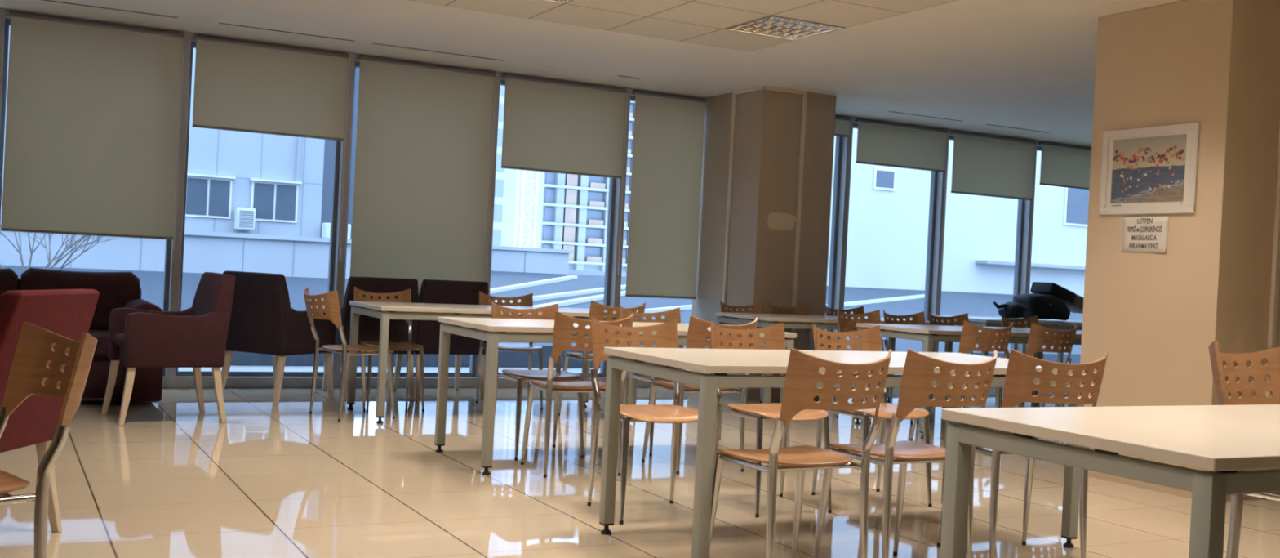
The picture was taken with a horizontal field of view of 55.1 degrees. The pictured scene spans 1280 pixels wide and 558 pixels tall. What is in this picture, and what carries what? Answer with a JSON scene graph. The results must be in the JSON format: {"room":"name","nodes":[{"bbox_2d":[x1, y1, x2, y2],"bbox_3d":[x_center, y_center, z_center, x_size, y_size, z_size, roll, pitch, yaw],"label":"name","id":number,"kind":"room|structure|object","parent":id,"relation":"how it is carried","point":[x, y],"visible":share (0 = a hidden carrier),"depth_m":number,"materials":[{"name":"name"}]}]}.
{"room":"eatery","nodes":[
{"label":"eatery","id":0,"kind":"room"},
{"bbox_2d":[0,386,1279,557],"bbox_3d":[3.624,1.294,3.527,16.600,0.120,17.182,3,1,-28],"label":"floor","id":1,"kind":"structure","parent":0,"point":[175,480],"depth_m":5.78,"materials":[{"name":"ceramic"}]},
{"bbox_2d":[0,8,5,125],"bbox_3d":[-5.165,-0.597,8.501,1.252,2.703,0.180,3,1,-28],"label":"window","id":2,"kind":"structure","parent":1,"relation":"on","point":[2,11],"depth_m":8.70,"materials":[{"name":"glass"}]},
{"bbox_2d":[0,321,97,557],"bbox_3d":[-1.720,0.545,3.119,0.453,0.851,0.575,3,1,44],"label":"dining chair","id":3,"kind":"object","parent":1,"relation":"on","point":[34,351],"visible":1,"depth_m":3.32,"materials":[{"name":"brown wood"}]},
{"bbox_2d":[0,288,99,532],"bbox_3d":[-2.395,0.474,4.300,0.735,0.906,0.562,3,0,4],"label":"armchair","id":4,"kind":"object","parent":1,"relation":"on","point":[68,313],"visible":0.58,"depth_m":4.30,"materials":[{"name":"fabric"}]},
{"bbox_2d":[0,267,163,404],"bbox_3d":[-4.439,0.354,8.122,2.330,0.881,0.960,3,1,-28],"label":"sofa","id":5,"kind":"object","parent":1,"relation":"on","point":[115,289],"visible":0.28,"depth_m":8.38,"materials":[{"name":"fabric"}]},
{"bbox_2d":[0,267,17,295],"bbox_3d":[-4.582,0.130,8.288,0.655,0.431,0.360,3,1,-28],"label":"cushion","id":6,"kind":"object","parent":5,"relation":"on","point":[8,277],"depth_m":8.32,"materials":[{"name":"fabric"}]},
{"bbox_2d":[20,267,139,329],"bbox_3d":[-3.941,0.154,8.627,0.755,0.441,0.360,3,1,-28],"label":"cushion","id":7,"kind":"object","parent":5,"relation":"on","point":[115,289],"depth_m":8.53,"materials":[{"name":"fabric"}]},
{"bbox_2d":[88,328,108,358],"bbox_3d":[-3.855,0.432,8.274,0.650,0.160,0.680,3,1,-28],"label":"seat cushion","id":8,"kind":"object","parent":5,"relation":"on","point":[101,351],"depth_m":8.07,"materials":[{"name":"fabric"}]},
{"bbox_2d":[0,8,191,387],"bbox_3d":[-4.060,-0.547,9.085,1.252,2.703,0.180,3,1,-28],"label":"window","id":9,"kind":"structure","parent":1,"relation":"on","point":[172,257],"depth_m":9.28,"materials":[{"name":"metal"}]},
{"bbox_2d":[0,10,184,249],"bbox_3d":[-3.996,-1.062,8.975,1.175,1.639,0.051,3,1,-28],"label":"roller blind","id":10,"kind":"object","parent":9,"relation":"attached to","point":[92,121],"visible":1,"depth_m":8.95,"materials":[{"name":"fabric"}]},
{"bbox_2d":[101,271,235,425],"bbox_3d":[-2.944,0.413,7.657,0.649,0.920,0.570,3,1,-34],"label":"armchair","id":11,"kind":"object","parent":1,"relation":"on","point":[195,336],"visible":1,"depth_m":7.50,"materials":[{"name":"fabric"}]},
{"bbox_2d":[114,333,124,347],"bbox_3d":[-2.992,0.391,7.624,0.455,0.080,0.410,3,1,-34],"label":"seat cushion","id":12,"kind":"object","parent":11,"relation":"on","point":[118,337],"depth_m":7.56,"materials":[{"name":"fabric"}]},
{"bbox_2d":[174,32,355,387],"bbox_3d":[-2.945,-0.496,9.652,1.252,2.703,0.219,3,1,-28],"label":"window","id":13,"kind":"structure","parent":1,"relation":"on","point":[184,379],"depth_m":9.86,"materials":[{"name":"metal"}]},
{"bbox_2d":[192,34,350,257],"bbox_3d":[-2.890,-1.011,9.559,1.175,1.639,0.051,3,1,-28],"label":"roller blind","id":14,"kind":"object","parent":13,"relation":"attached to","point":[240,85],"visible":1,"depth_m":9.54,"materials":[{"name":"fabric"}]},
{"bbox_2d":[221,271,336,404],"bbox_3d":[-2.652,0.416,8.986,0.570,0.920,0.649,3,1,25],"label":"armchair","id":15,"kind":"object","parent":1,"relation":"on","point":[263,320],"visible":0.87,"depth_m":8.71,"materials":[{"name":"fabric"}]},
{"bbox_2d":[303,286,395,421],"bbox_3d":[-1.953,0.493,8.161,0.575,0.851,0.453,2,1,-41],"label":"dining chair","id":16,"kind":"object","parent":1,"relation":"on","point":[331,309],"visible":0.99,"depth_m":8.01,"materials":[{"name":"brown wood"}]},
{"bbox_2d":[321,275,418,399],"bbox_3d":[-2.081,0.441,9.469,0.570,0.920,0.649,3,1,-28],"label":"armchair","id":17,"kind":"object","parent":1,"relation":"on","point":[368,326],"visible":0.32,"depth_m":9.20,"materials":[{"name":"fabric"}]},
{"bbox_2d":[351,286,424,411],"bbox_3d":[-1.815,0.494,8.806,0.453,0.851,0.575,3,1,-28],"label":"dining chair","id":18,"kind":"object","parent":1,"relation":"on","point":[404,295],"visible":0.5,"depth_m":8.89,"materials":[{"name":"brown wood"}]},
{"bbox_2d":[339,53,500,387],"bbox_3d":[-1.840,-0.446,10.236,1.252,2.703,0.219,3,1,-28],"label":"window","id":19,"kind":"structure","parent":1,"relation":"on","point":[467,380],"depth_m":10.44,"materials":[{"name":"metal"}]},
{"bbox_2d":[349,54,496,293],"bbox_3d":[-1.793,-0.794,10.145,1.175,1.973,0.051,3,1,-28],"label":"roller blind","id":20,"kind":"object","parent":19,"relation":"attached to","point":[424,139],"visible":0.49,"depth_m":10.12,"materials":[{"name":"fabric"}]},
{"bbox_2d":[393,279,488,399],"bbox_3d":[-1.583,0.464,9.744,0.570,0.920,0.649,3,1,-28],"label":"armchair","id":21,"kind":"object","parent":1,"relation":"on","point":[432,291],"visible":0.52,"depth_m":9.46,"materials":[{"name":"fabric"}]},
{"bbox_2d":[346,300,636,423],"bbox_3d":[-1.039,0.581,8.684,1.880,0.757,0.810,3,1,-28],"label":"dining table","id":22,"kind":"object","parent":1,"relation":"on","point":[385,311],"visible":0.61,"depth_m":8.21,"materials":[{"name":"grey paint"}]},
{"bbox_2d":[475,290,542,408],"bbox_3d":[-0.987,0.532,9.299,0.453,0.851,0.575,3,0,-20],"label":"dining chair","id":23,"kind":"object","parent":1,"relation":"on","point":[526,300],"visible":0.43,"depth_m":9.35,"materials":[{"name":"brown wood"}]},
{"bbox_2d":[491,301,583,459],"bbox_3d":[-0.607,0.569,7.048,0.453,0.851,0.575,3,1,-28],"label":"dining chair","id":24,"kind":"object","parent":1,"relation":"on","point":[548,312],"visible":0.45,"depth_m":7.03,"materials":[{"name":"brown wood"}]},
{"bbox_2d":[497,71,631,387],"bbox_3d":[-0.734,-0.396,10.821,1.252,2.703,0.219,3,1,-28],"label":"window","id":25,"kind":"structure","parent":1,"relation":"on","point":[612,283],"depth_m":11.04,"materials":[{"name":"metal"}]},
{"bbox_2d":[501,73,627,265],"bbox_3d":[-0.679,-0.911,10.728,1.175,1.639,0.051,3,1,-28],"label":"roller blind","id":26,"kind":"object","parent":25,"relation":"attached to","point":[575,128],"visible":1,"depth_m":10.71,"materials":[{"name":"fabric"}]},
{"bbox_2d":[520,310,634,477],"bbox_3d":[-0.328,0.588,6.421,0.453,0.851,0.575,3,1,-23],"label":"dining chair","id":27,"kind":"object","parent":1,"relation":"on","point":[563,328],"visible":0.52,"depth_m":6.22,"materials":[{"name":"brown wood"}]},
{"bbox_2d":[558,300,645,415],"bbox_3d":[-0.260,0.573,8.672,0.453,0.851,0.575,3,1,-28],"label":"dining chair","id":28,"kind":"object","parent":1,"relation":"on","point":[597,309],"visible":0.34,"depth_m":8.46,"materials":[{"name":"brown wood"}]},
{"bbox_2d":[434,316,796,475],"bbox_3d":[-0.135,0.640,6.968,1.880,0.757,0.810,3,1,-28],"label":"dining table","id":29,"kind":"object","parent":1,"relation":"on","point":[494,331],"visible":0.52,"depth_m":6.46,"materials":[{"name":"white laminate"}]},
{"bbox_2d":[586,316,698,524],"bbox_3d":[0.032,0.613,5.497,0.453,0.851,0.575,3,0,-22],"label":"dining chair","id":30,"kind":"object","parent":1,"relation":"on","point":[666,336],"visible":0.7,"depth_m":5.57,"materials":[{"name":"brown wood"}]},
{"bbox_2d":[619,305,683,455],"bbox_3d":[0.136,0.603,7.440,0.453,0.851,0.575,3,1,-28],"label":"dining chair","id":31,"kind":"object","parent":1,"relation":"on","point":[673,314],"visible":0.38,"depth_m":7.63,"materials":[{"name":"brown wood"}]},
{"bbox_2d":[630,88,703,386],"bbox_3d":[0.371,-0.345,11.405,1.252,2.703,0.219,3,1,-28],"label":"window","id":32,"kind":"structure","parent":1,"relation":"on","point":[640,383],"depth_m":11.19,"materials":[{"name":"metal"}]},
{"bbox_2d":[625,89,706,298],"bbox_3d":[0.236,-0.757,11.216,0.757,1.863,0.051,3,1,-28],"label":"roller blind","id":33,"kind":"object","parent":32,"relation":"attached to","point":[668,144],"visible":1,"depth_m":11.20,"materials":[{"name":"fabric"}]},
{"bbox_2d":[641,315,758,474],"bbox_3d":[0.340,0.619,6.740,0.453,0.851,0.575,3,1,-28],"label":"dining chair","id":34,"kind":"object","parent":1,"relation":"on","point":[698,331],"visible":0.38,"depth_m":6.54,"materials":[{"name":"brown wood"}]},
{"bbox_2d":[720,300,764,403],"bbox_3d":[0.929,0.620,10.177,0.453,0.851,0.575,3,1,-28],"label":"dining chair","id":35,"kind":"object","parent":1,"relation":"on","point":[757,308],"visible":0.28,"depth_m":10.41,"materials":[{"name":"brown wood"}]},
{"bbox_2d":[710,320,831,517],"bbox_3d":[0.596,0.639,5.795,0.453,0.851,0.575,3,1,-28],"label":"dining chair","id":36,"kind":"object","parent":1,"relation":"on","point":[774,338],"visible":0.65,"depth_m":5.80,"materials":[{"name":"brown wood"}]},
{"bbox_2d":[709,347,892,557],"bbox_3d":[0.547,0.649,4.232,0.453,0.851,0.575,3,1,-30],"label":"dining chair","id":37,"kind":"object","parent":1,"relation":"on","point":[802,374],"visible":0.99,"depth_m":4.04,"materials":[{"name":"brown wood"}]},
{"bbox_2d":[768,302,835,402],"bbox_3d":[1.353,0.639,10.401,0.453,0.851,0.575,3,1,-28],"label":"dining chair","id":38,"kind":"object","parent":1,"relation":"on","point":[802,309],"visible":0.34,"depth_m":10.63,"materials":[{"name":"brown wood"}]},
{"bbox_2d":[715,311,955,408],"bbox_3d":[1.621,0.701,10.236,1.880,0.757,0.810,3,1,-28],"label":"dining table","id":39,"kind":"object","parent":1,"relation":"on","point":[790,321],"visible":0.35,"depth_m":9.76,"materials":[{"name":"grey paint"}]},
{"bbox_2d":[826,114,853,348],"bbox_3d":[1.468,-0.296,12.007,1.252,2.703,0.180,3,1,-28],"label":"window","id":40,"kind":"structure","parent":1,"relation":"on","point":[843,148],"depth_m":12.23,"materials":[{"name":"metal"}]},
{"bbox_2d":[834,115,851,137],"bbox_3d":[1.698,-1.522,11.964,0.870,0.203,0.042,3,1,-28],"label":"roller blind","id":41,"kind":"object","parent":40,"relation":"attached to","point":[842,122],"visible":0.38,"depth_m":12.11,"materials":[{"name":"fabric"}]},
{"bbox_2d":[599,346,1084,557],"bbox_3d":[0.854,0.704,5.071,1.880,0.757,0.810,3,1,-28],"label":"dining table","id":42,"kind":"object","parent":1,"relation":"on","point":[660,362],"visible":0.66,"depth_m":4.78,"materials":[{"name":"white laminate"}]},
{"bbox_2d":[825,304,892,403],"bbox_3d":[1.887,0.663,10.684,0.453,0.851,0.575,3,1,-28],"label":"dining chair","id":43,"kind":"object","parent":1,"relation":"on","point":[859,309],"visible":0.24,"depth_m":10.89,"materials":[{"name":"brown wood"}]},
{"bbox_2d":[811,323,932,506],"bbox_3d":[1.126,0.663,6.075,0.453,0.851,0.575,3,1,-28],"label":"dining chair","id":44,"kind":"object","parent":1,"relation":"on","point":[870,340],"visible":0.58,"depth_m":6.19,"materials":[{"name":"brown wood"}]},
{"bbox_2d":[835,307,912,424],"bbox_3d":[1.801,0.669,9.530,0.453,0.851,0.575,3,1,-28],"label":"dining chair","id":45,"kind":"object","parent":1,"relation":"on","point":[873,317],"visible":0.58,"depth_m":9.76,"materials":[{"name":"brown wood"}]},
{"bbox_2d":[853,116,949,375],"bbox_3d":[2.574,-0.245,12.591,1.252,2.703,0.180,3,1,-28],"label":"window","id":46,"kind":"structure","parent":1,"relation":"on","point":[932,300],"depth_m":12.82,"materials":[{"name":"metal"}]},
{"bbox_2d":[855,117,948,286],"bbox_3d":[2.638,-0.760,12.481,1.175,1.639,0.051,3,1,-28],"label":"roller blind","id":47,"kind":"object","parent":46,"relation":"attached to","point":[880,143],"visible":1,"depth_m":12.46,"materials":[{"name":"fabric"}]},
{"bbox_2d":[883,309,925,423],"bbox_3d":[2.212,0.687,9.747,0.453,0.851,0.575,3,1,-28],"label":"dining chair","id":48,"kind":"object","parent":1,"relation":"on","point":[918,318],"visible":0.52,"depth_m":9.99,"materials":[{"name":"brown wood"}]},
{"bbox_2d":[813,348,997,557],"bbox_3d":[0.989,0.669,4.517,0.453,0.851,0.575,3,1,-30],"label":"dining chair","id":49,"kind":"object","parent":1,"relation":"on","point":[918,373],"visible":0.91,"depth_m":4.30,"materials":[{"name":"brown wood"}]},
{"bbox_2d":[910,320,1013,439],"bbox_3d":[2.184,0.698,8.257,0.453,0.851,0.575,3,1,-28],"label":"dining chair","id":50,"kind":"object","parent":1,"relation":"on","point":[968,340],"visible":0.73,"depth_m":8.00,"materials":[{"name":"brown wood"}]},
{"bbox_2d":[928,311,1002,416],"bbox_3d":[2.623,0.706,9.964,0.453,0.851,0.575,3,1,-28],"label":"dining chair","id":51,"kind":"object","parent":1,"relation":"on","point":[960,318],"visible":0.37,"depth_m":10.20,"materials":[{"name":"brown wood"}]},
{"bbox_2d":[853,322,1081,438],"bbox_3d":[2.625,0.758,9.297,1.880,0.757,0.810,3,1,-28],"label":"dining table","id":52,"kind":"object","parent":1,"relation":"on","point":[928,334],"visible":0.38,"depth_m":8.87,"materials":[{"name":"grey paint"}]},
{"bbox_2d":[949,128,1037,354],"bbox_3d":[3.679,-0.195,13.175,1.252,2.703,0.180,3,1,-28],"label":"window","id":53,"kind":"structure","parent":1,"relation":"on","point":[1025,211],"depth_m":13.40,"materials":[{"name":"metal"}]},
{"bbox_2d":[951,129,1036,287],"bbox_3d":[3.743,-0.710,13.065,1.175,1.639,0.051,3,1,-28],"label":"roller blind","id":54,"kind":"object","parent":53,"relation":"attached to","point":[983,166],"visible":1,"depth_m":13.05,"materials":[{"name":"fabric"}]},
{"bbox_2d":[932,315,1082,362],"bbox_3d":[3.989,0.798,12.709,1.880,0.757,0.810,3,1,-28],"label":"dining table","id":55,"kind":"object","parent":1,"relation":"on","point":[1056,324],"visible":0.16,"depth_m":12.39,"materials":[{"name":"grey paint"}]},
{"bbox_2d":[993,301,1027,318],"bbox_3d":[3.733,0.318,12.401,0.418,0.172,0.241,3,1,-28],"label":"backpack","id":56,"kind":"object","parent":55,"relation":"on","point":[1009,309],"visible":0.98,"depth_m":12.34,"materials":[{"name":"black fabric"}]},
{"bbox_2d":[1012,293,1071,319],"bbox_3d":[4.188,0.288,12.757,0.600,0.269,0.394,3,1,-28],"label":"duffel bag","id":57,"kind":"object","parent":55,"relation":"on","point":[1045,306],"visible":0.9,"depth_m":12.59,"materials":[{"name":"black fabric"}]},
{"bbox_2d":[1030,281,1083,313],"bbox_3d":[4.474,0.201,12.950,0.683,0.311,0.304,3,1,-28],"label":"laptop bag","id":58,"kind":"object","parent":57,"relation":"on","point":[1074,302],"visible":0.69,"depth_m":12.80,"materials":[{"name":"black fabric"}]},
{"bbox_2d":[937,348,1107,557],"bbox_3d":[1.516,0.692,4.854,0.453,0.851,0.575,3,0,-16],"label":"dining chair","id":59,"kind":"object","parent":1,"relation":"on","point":[1021,371],"visible":0.77,"depth_m":4.62,"materials":[{"name":"brown wood"}]},
{"bbox_2d":[1000,313,1065,407],"bbox_3d":[3.354,0.739,10.408,0.453,0.851,0.575,3,1,-28],"label":"dining chair","id":60,"kind":"object","parent":1,"relation":"on","point":[1034,319],"visible":0.31,"depth_m":10.66,"materials":[{"name":"brown wood"}]},
{"bbox_2d":[1017,322,1077,443],"bbox_3d":[2.726,0.722,8.578,0.453,0.851,0.575,3,1,-28],"label":"dining chair","id":61,"kind":"object","parent":1,"relation":"on","point":[1037,335],"visible":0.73,"depth_m":8.32,"materials":[{"name":"brown wood"}]},
{"bbox_2d":[1036,140,1091,151],"bbox_3d":[4.785,-0.145,13.759,1.252,2.703,0.180,3,1,-28],"label":"window","id":62,"kind":"structure","parent":1,"relation":"on","point":[1039,146],"depth_m":13.51,"materials":[{"name":"metal"}]},
{"bbox_2d":[1039,141,1091,189],"bbox_3d":[4.874,-1.242,13.648,1.172,0.473,0.042,3,1,-28],"label":"roller blind","id":63,"kind":"object","parent":62,"relation":"attached to","point":[1064,166],"visible":0.62,"depth_m":13.54,"materials":[{"name":"fabric"}]},
{"bbox_2d":[940,404,1279,557],"bbox_3d":[1.786,0.765,3.280,1.880,0.757,0.810,3,1,-28],"label":"dining table","id":64,"kind":"object","parent":1,"relation":"on","point":[1226,440],"visible":1,"depth_m":2.88,"materials":[{"name":"beige laminate"}]},
{"bbox_2d":[1208,340,1279,557],"bbox_3d":[2.125,0.684,3.840,0.503,0.945,0.639,3,1,-32],"label":"dining chair","id":65,"kind":"object","parent":1,"relation":"on","point":[1226,388],"visible":0.83,"depth_m":4.07,"materials":[{"name":"brown wood"}]},
{"bbox_2d":[0,0,1279,146],"bbox_3d":[3.762,-1.666,3.521,17.000,0.400,17.622,3,1,-28],"label":"ceiling","id":66,"kind":"structure","parent":0,"point":[1029,64],"depth_m":8.77,"materials":[{"name":"paint"}]},
{"bbox_2d":[43,0,177,17],"bbox_3d":[-3.680,-1.874,8.505,0.890,0.004,0.015,3,1,-28],"label":"air slot","id":67,"kind":"object","parent":66,"relation":"attached to","point":[43,0],"visible":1,"depth_m":8.50,"materials":[{"name":"brown"}]},
{"bbox_2d":[218,22,355,41],"bbox_3d":[-2.602,-1.825,9.075,0.990,0.004,0.015,3,1,-28],"label":"air slot","id":68,"kind":"object","parent":66,"relation":"attached to","point":[219,23],"visible":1,"depth_m":9.07,"materials":[{"name":"brown"}]},
{"bbox_2d":[373,43,502,60],"bbox_3d":[-1.573,-1.779,9.619,1.060,0.004,0.015,3,1,-28],"label":"air slot","id":69,"kind":"object","parent":66,"relation":"attached to","point":[373,43],"visible":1,"depth_m":9.60,"materials":[{"name":"brown"}]},
{"bbox_2d":[540,0,573,4],"bbox_3d":[-0.588,-1.766,7.226,0.575,0.114,0.575,3,1,-28],"label":"ceiling light","id":70,"kind":"object","parent":66,"relation":"attached to","point":[562,2],"visible":1,"depth_m":7.56,"materials":[{"name":"white plastic"}]},
{"bbox_2d":[724,14,845,40],"bbox_3d":[0.946,-1.696,8.037,0.575,0.114,0.575,3,1,-28],"label":"ceiling light","id":71,"kind":"object","parent":66,"relation":"attached to","point":[774,26],"visible":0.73,"depth_m":8.08,"materials":[{"name":"beige"}]},
{"bbox_2d":[888,111,963,121],"bbox_3d":[2.787,-1.580,11.923,0.930,0.004,0.015,3,1,-28],"label":"air slot","id":72,"kind":"object","parent":66,"relation":"attached to","point":[888,111],"visible":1,"depth_m":11.91,"materials":[{"name":"brown"}]},
{"bbox_2d":[986,124,1046,132],"bbox_3d":[3.856,-1.532,12.488,0.850,0.004,0.015,3,1,-28],"label":"air slot","id":73,"kind":"object","parent":66,"relation":"attached to","point":[986,124],"visible":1,"depth_m":12.47,"materials":[{"name":"brown"}]},
{"bbox_2d":[688,88,836,391],"bbox_3d":[1.097,-0.307,11.176,0.770,2.703,1.042,3,1,-28],"label":"wall column","id":74,"kind":"structure","parent":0,"point":[767,122],"depth_m":10.77,"materials":[{"name":"paint"}]},
{"bbox_2d":[722,85,764,303],"bbox_3d":[0.879,-0.315,10.741,0.022,2.703,0.475,3,1,-28],"label":"trim","id":75,"kind":"structure","parent":74,"relation":"attached to","point":[761,87],"depth_m":10.92,"materials":[{"name":"brown wood"}]},
{"bbox_2d":[722,391,818,399],"bbox_3d":[1.058,1.007,11.137,0.790,0.075,0.950,3,1,-28],"label":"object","id":76,"kind":"structure","parent":74,"relation":"attached to","point":[753,395],"depth_m":10.66,"materials":[{"name":"tile"}]},
{"bbox_2d":[764,85,807,348],"bbox_3d":[1.198,-0.298,10.626,0.435,2.703,0.025,3,1,-28],"label":"trim","id":77,"kind":"structure","parent":74,"relation":"attached to","point":[803,93],"depth_m":10.70,"materials":[{"name":"brown wood"}]},
{"bbox_2d":[1080,0,1279,471],"bbox_3d":[3.308,-0.165,7.109,1.030,2.703,0.900,3,1,-28],"label":"wall pillar","id":78,"kind":"structure","parent":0,"point":[1215,64],"depth_m":6.66,"materials":[{"name":"paint"}]},
{"bbox_2d":[1121,215,1168,253],"bbox_3d":[2.836,-0.250,6.894,0.009,0.204,0.308,3,1,-28],"label":"paper notice","id":79,"kind":"object","parent":78,"relation":"attached to","point":[1140,233],"visible":1,"depth_m":6.89,"materials":[{"name":"grey paper"}]},
{"bbox_2d":[1098,121,1199,214],"bbox_3d":[2.852,-0.609,6.888,0.018,0.490,0.640,3,1,-28],"label":"framed picture","id":80,"kind":"object","parent":78,"relation":"attached to","point":[1148,170],"visible":1,"depth_m":6.87,"materials":[{"name":"white paint"}]},
{"bbox_2d":[1110,133,1186,203],"bbox_3d":[2.852,-0.613,6.887,0.003,0.368,0.490,3,1,-28],"label":"print","id":81,"kind":"object","parent":80,"relation":"attached to","point":[1145,168],"depth_m":6.88,"materials":[{"name":"paper"}]},
{"bbox_2d":[1088,469,1261,500],"bbox_3d":[3.238,1.148,7.117,1.040,0.075,0.920,3,1,-28],"label":"baseboard","id":82,"kind":"structure","parent":78,"relation":"attached to","point":[1161,488],"depth_m":6.80,"materials":[{"name":"tile"}]},
{"bbox_2d":[1260,124,1279,498],"bbox_3d":[3.464,-0.153,6.669,0.035,2.703,0.025,3,1,-28],"label":"trim","id":83,"kind":"structure","parent":78,"relation":"attached to","point":[1276,246],"depth_m":6.66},
{"label":"outside","id":84,"kind":"structure","parent":0,"visible":0},
{"bbox_2d":[513,169,538,247],"bbox_3d":[-4.786,-7.082,53.785,0.754,15.040,0.748,3,1,-28],"label":"crane mast","id":85,"kind":"object","parent":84,"point":[524,180],"visible":0.23,"depth_m":53.65,"materials":[{"name":"white metal"}]},
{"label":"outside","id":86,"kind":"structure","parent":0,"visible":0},
{"bbox_2d":[0,265,1082,368],"bbox_3d":[4.312,0.792,23.899,90.000,1.220,13.800,3,1,-28],"label":"flat roof","id":87,"kind":"structure","parent":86,"point":[151,282],"depth_m":17.13,"materials":[{"name":"grey concrete"}]},
{"bbox_2d":[0,201,116,272],"bbox_3d":[-7.133,-0.405,14.405,1.873,1.628,0.994,3,1,-32],"label":"bare tree","id":88,"kind":"object","parent":87,"relation":"on","point":[59,257],"visible":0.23,"depth_m":14.43,"materials":[{"name":"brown plant"}]},
{"bbox_2d":[489,275,577,293],"bbox_3d":[-1.856,0.114,18.816,0.130,0.376,5.021,3,0,16],"label":"rib","id":89,"kind":"object","parent":87,"relation":"attached to","point":[504,288],"visible":0.64,"depth_m":19.21,"materials":[{"name":"white metal"}]},
{"bbox_2d":[488,284,626,305],"bbox_3d":[-1.239,0.247,17.958,0.130,0.396,5.903,3,1,23],"label":"rib","id":90,"kind":"object","parent":87,"relation":"attached to","point":[540,297],"visible":0.29,"depth_m":18.23,"materials":[{"name":"white metal"}]},
{"bbox_2d":[491,245,626,276],"bbox_3d":[0.364,0.080,23.293,9.600,1.060,0.950,3,1,-28],"label":"wall","id":91,"kind":"structure","parent":87,"relation":"on","point":[504,258],"depth_m":21.61,"materials":[{"name":"grey concrete"}]},
{"bbox_2d":[533,290,625,306],"bbox_3d":[-1.068,0.340,17.091,0.130,0.355,4.892,3,0,21],"label":"rib","id":92,"kind":"object","parent":87,"relation":"attached to","point":[562,303],"visible":0.43,"depth_m":17.40,"materials":[{"name":"white metal"}]},
{"bbox_2d":[636,304,692,312],"bbox_3d":[0.569,0.425,17.843,0.130,0.222,3.585,3,1,32],"label":"rib","id":93,"kind":"object","parent":87,"relation":"attached to","point":[688,306],"visible":0.21,"depth_m":17.45,"materials":[{"name":"white metal"}]},
{"bbox_2d":[826,293,924,306],"bbox_3d":[4.479,0.384,22.334,0.130,0.276,5.061,3,1,33],"label":"rib","id":94,"kind":"object","parent":87,"relation":"attached to","point":[922,295],"visible":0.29,"depth_m":22.07,"materials":[{"name":"white metal"}]},
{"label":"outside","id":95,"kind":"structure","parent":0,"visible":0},
{"bbox_2d":[492,84,544,248],"bbox_3d":[-8.329,-7.832,60.339,6.000,16.000,5.050,3,1,-28],"label":"office block","id":96,"kind":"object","parent":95,"point":[505,188],"visible":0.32,"depth_m":58.76,"materials":[{"name":"grey concrete"}]},
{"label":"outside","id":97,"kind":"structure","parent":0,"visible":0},
{"bbox_2d":[177,365,688,372],"bbox_3d":[7.965,1.511,16.927,90.000,0.260,1.978,3,1,-28],"label":"paving","id":98,"kind":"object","parent":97,"point":[287,368],"depth_m":11.96,"materials":[{"name":"grey concrete"}]},
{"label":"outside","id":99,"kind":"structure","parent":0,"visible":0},
{"bbox_2d":[540,101,635,272],"bbox_3d":[-3.460,-6.675,70.945,7.100,14.000,6.900,3,1,-28],"label":"building","id":100,"kind":"structure","parent":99,"point":[575,213],"depth_m":67.47,"materials":[{"name":"concrete"}]},
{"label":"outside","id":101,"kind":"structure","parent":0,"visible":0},
{"bbox_2d":[0,25,359,279],"bbox_3d":[-13.335,-4.120,16.376,19.400,9.200,6.360,3,1,-28],"label":"building","id":102,"kind":"structure","parent":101,"point":[287,180],"depth_m":17.25,"materials":[{"name":"grey"}]},
{"bbox_2d":[234,207,255,229],"bbox_3d":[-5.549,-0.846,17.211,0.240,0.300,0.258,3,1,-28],"label":"air conditioner","id":103,"kind":"object","parent":102,"relation":"attached to","point":[244,217],"visible":1,"depth_m":17.10,"materials":[{"name":"grey metal"}]},
{"bbox_2d":[239,209,253,227],"bbox_3d":[-5.492,-0.837,17.102,0.192,0.231,0.010,3,1,-28],"label":"grille","id":104,"kind":"object","parent":103,"relation":"attached to","point":[246,216],"depth_m":17.10,"materials":[{"name":"grey metal"}]},
{"bbox_2d":[321,222,351,239],"bbox_3d":[-4.403,-0.693,17.771,0.360,0.220,0.265,3,1,-28],"label":"air conditioner","id":105,"kind":"object","parent":102,"relation":"on","point":[326,228],"visible":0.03,"depth_m":17.65,"materials":[{"name":"grey metal"}]},
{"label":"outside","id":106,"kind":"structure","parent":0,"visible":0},
{"bbox_2d":[826,128,1088,297],"bbox_3d":[13.209,-3.032,32.669,26.400,9.000,6.350,3,1,-28],"label":"building","id":107,"kind":"structure","parent":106,"point":[888,217],"depth_m":26.12,"materials":[{"name":"concrete"}]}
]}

